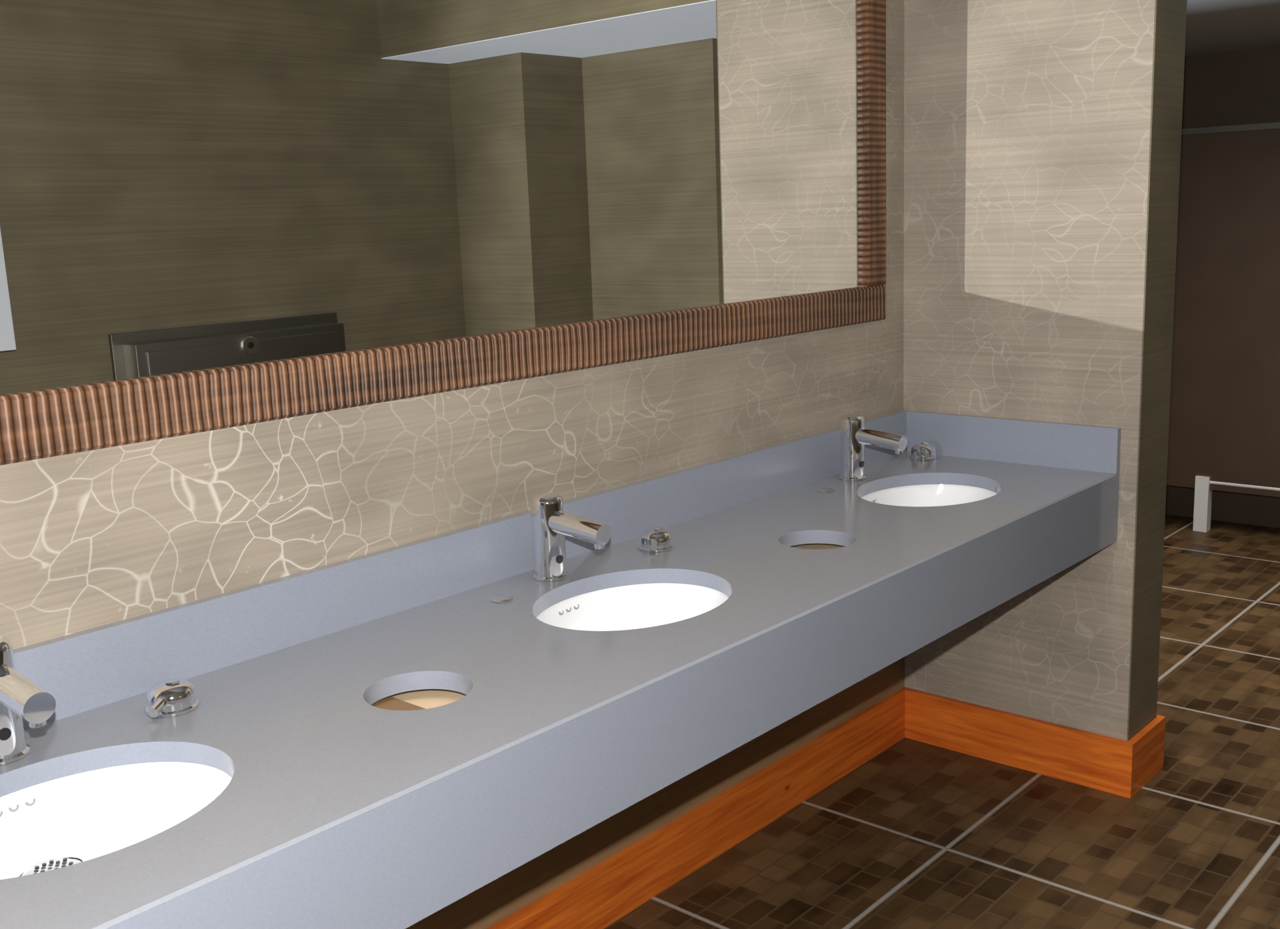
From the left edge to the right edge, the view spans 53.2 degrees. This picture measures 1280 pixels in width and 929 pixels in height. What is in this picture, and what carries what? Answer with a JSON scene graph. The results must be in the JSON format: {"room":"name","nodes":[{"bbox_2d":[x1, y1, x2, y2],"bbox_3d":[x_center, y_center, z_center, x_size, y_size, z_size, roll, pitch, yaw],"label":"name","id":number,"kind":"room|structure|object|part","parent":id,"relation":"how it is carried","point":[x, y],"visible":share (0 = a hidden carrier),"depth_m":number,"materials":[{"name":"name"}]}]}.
{"room":"public restroom","nodes":[
{"label":"public restroom","id":0,"kind":"room"},
{"bbox_2d":[0,0,904,928],"bbox_3d":[-2.623,-0.233,-0.132,0.156,4.800,10.100,8,15,41],"label":"wall","id":1,"kind":"structure","parent":0,"point":[90,539],"depth_m":2.40,"materials":[{"name":"beige paper"}]},
{"bbox_2d":[0,0,885,465],"bbox_3d":[-0.466,-0.704,2.120,0.034,1.208,3.304,8,15,41],"label":"wall mirror","id":2,"kind":"object","parent":1,"relation":"attached to","point":[215,215],"visible":1,"depth_m":2.21,"materials":[{"name":"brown mirror"}]},
{"bbox_2d":[0,410,1121,928],"bbox_3d":[-0.105,0.297,2.239,0.617,0.293,3.280,8,15,41],"label":"countertop","id":3,"kind":"structure","parent":1,"relation":"attached to","point":[395,740],"depth_m":2.01,"materials":[{"name":"grey stone"}]},
{"bbox_2d":[0,636,55,765],"bbox_3d":[-0.823,0.320,1.676,0.183,0.162,0.070,8,15,41],"label":"faucet","id":4,"kind":"object","parent":3,"relation":"on","point":[21,698],"visible":1,"depth_m":1.65,"materials":[{"name":"silver metal"}]},
{"bbox_2d":[0,762,231,879],"bbox_3d":[-0.698,0.502,1.593,0.358,0.110,0.442,8,15,41],"label":"undermount sink","id":5,"kind":"object","parent":3,"relation":"in","point":[71,820],"visible":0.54,"depth_m":1.74,"materials":[{"name":"white ceramic"}]},
{"bbox_2d":[145,678,199,717],"bbox_3d":[-0.691,0.337,1.866,0.079,0.044,0.090,8,15,41],"label":"soap dispenser","id":6,"kind":"object","parent":3,"relation":"on","point":[173,697],"visible":1,"depth_m":1.85,"materials":[{"name":"silver metal"}]},
{"bbox_2d":[490,594,512,603],"bbox_3d":[-0.255,0.246,2.349,0.042,0.005,0.042,8,15,41],"label":"cover","id":7,"kind":"object","parent":3,"relation":"on","point":[499,599],"visible":1,"depth_m":2.34,"materials":[{"name":"silver metal"}]},
{"bbox_2d":[530,492,610,581],"bbox_3d":[-0.134,0.144,2.436,0.183,0.162,0.070,8,15,41],"label":"faucet","id":8,"kind":"object","parent":3,"relation":"on","point":[551,524],"visible":1,"depth_m":2.44,"materials":[{"name":"silver metal"}]},
{"bbox_2d":[536,583,728,631],"bbox_3d":[-0.009,0.326,2.353,0.358,0.110,0.441,8,15,41],"label":"undermount sink","id":9,"kind":"object","parent":3,"relation":"in","point":[635,607],"visible":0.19,"depth_m":2.50,"materials":[{"name":"white ceramic"}]},
{"bbox_2d":[638,526,673,552],"bbox_3d":[0.030,0.153,2.661,0.079,0.044,0.090,8,15,41],"label":"soap dispenser","id":10,"kind":"object","parent":3,"relation":"on","point":[657,539],"visible":1,"depth_m":2.64,"materials":[{"name":"silver metal"}]},
{"bbox_2d":[818,488,835,492],"bbox_3d":[0.458,0.062,3.142,0.042,0.005,0.042,8,15,41],"label":"cover","id":11,"kind":"object","parent":3,"relation":"on","point":[823,490],"visible":1,"depth_m":3.13,"materials":[{"name":"silver metal"}]},
{"bbox_2d":[838,414,907,480],"bbox_3d":[0.585,-0.039,3.228,0.183,0.162,0.070,8,15,41],"label":"faucet","id":12,"kind":"object","parent":3,"relation":"on","point":[854,435],"visible":1,"depth_m":3.23,"materials":[{"name":"silver metal"}]},
{"bbox_2d":[910,442,937,460],"bbox_3d":[0.774,-0.039,3.495,0.079,0.044,0.090,8,15,41],"label":"soap dispenser","id":13,"kind":"object","parent":3,"relation":"on","point":[924,451],"visible":1,"depth_m":3.48,"materials":[{"name":"silver metal"}]},
{"bbox_2d":[861,484,997,506],"bbox_3d":[0.710,0.143,3.145,0.358,0.110,0.441,8,15,41],"label":"undermount sink","id":14,"kind":"object","parent":3,"relation":"in","point":[935,495],"visible":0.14,"depth_m":3.30,"materials":[{"name":"white ceramic"}]},
{"bbox_3d":[-0.311,0.606,2.520,0.006,0.661,3.250,8,15,41],"label":"panel","id":15,"kind":"part","parent":1,"relation":"part of","materials":[{"name":"brown wood"}]},
{"bbox_2d":[486,689,905,928],"bbox_3d":[-1.539,1.321,1.218,0.018,0.149,6.982,8,15,41],"label":"baseboard","id":16,"kind":"structure","parent":1,"relation":"attached to","point":[599,897],"depth_m":3.09,"materials":[{"name":"brown wood"}]},
{"bbox_2d":[604,514,1279,928],"bbox_3d":[-0.092,1.216,2.120,3.880,0.100,10.250,8,15,41],"label":"floor","id":17,"kind":"structure","parent":0,"point":[919,835],"depth_m":3.18,"materials":[{"name":"tile"}]},
{"bbox_2d":[1166,122,1279,532],"bbox_3d":[2.780,-0.561,5.606,2.250,1.825,0.055,8,15,41],"label":"partition","id":18,"kind":"object","parent":17,"relation":"on","point":[1224,427],"depth_m":5.71,"materials":[{"name":"brown laminate"}]},
{"bbox_2d":[903,0,1187,741],"bbox_3d":[0.513,-0.314,3.922,2.116,2.160,0.200,8,15,41],"label":"wall","id":19,"kind":"structure","parent":0,"point":[1043,138],"depth_m":3.29,"materials":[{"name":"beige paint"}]},
{"bbox_2d":[901,687,1165,798],"bbox_3d":[0.614,0.680,4.061,1.984,0.149,0.236,8,15,41],"label":"baseboard","id":20,"kind":"structure","parent":19,"relation":"attached to","point":[1115,766],"depth_m":3.49,"materials":[{"name":"brown wood"}]},
{"bbox_2d":[1165,46,1279,528],"bbox_3d":[3.266,-0.738,5.539,3.730,2.160,0.150,8,15,41],"label":"wall","id":21,"kind":"structure","parent":0,"point":[1242,87],"depth_m":5.81,"materials":[{"name":"brown laminate"}]},
{"bbox_2d":[1184,0,1279,55],"bbox_3d":[2.129,-1.905,4.177,3.880,0.740,3.250,8,15,41],"label":"ceiling","id":22,"kind":"structure","parent":0,"point":[1213,26],"depth_m":4.84,"materials":[{"name":"grey paint"}]}
]}

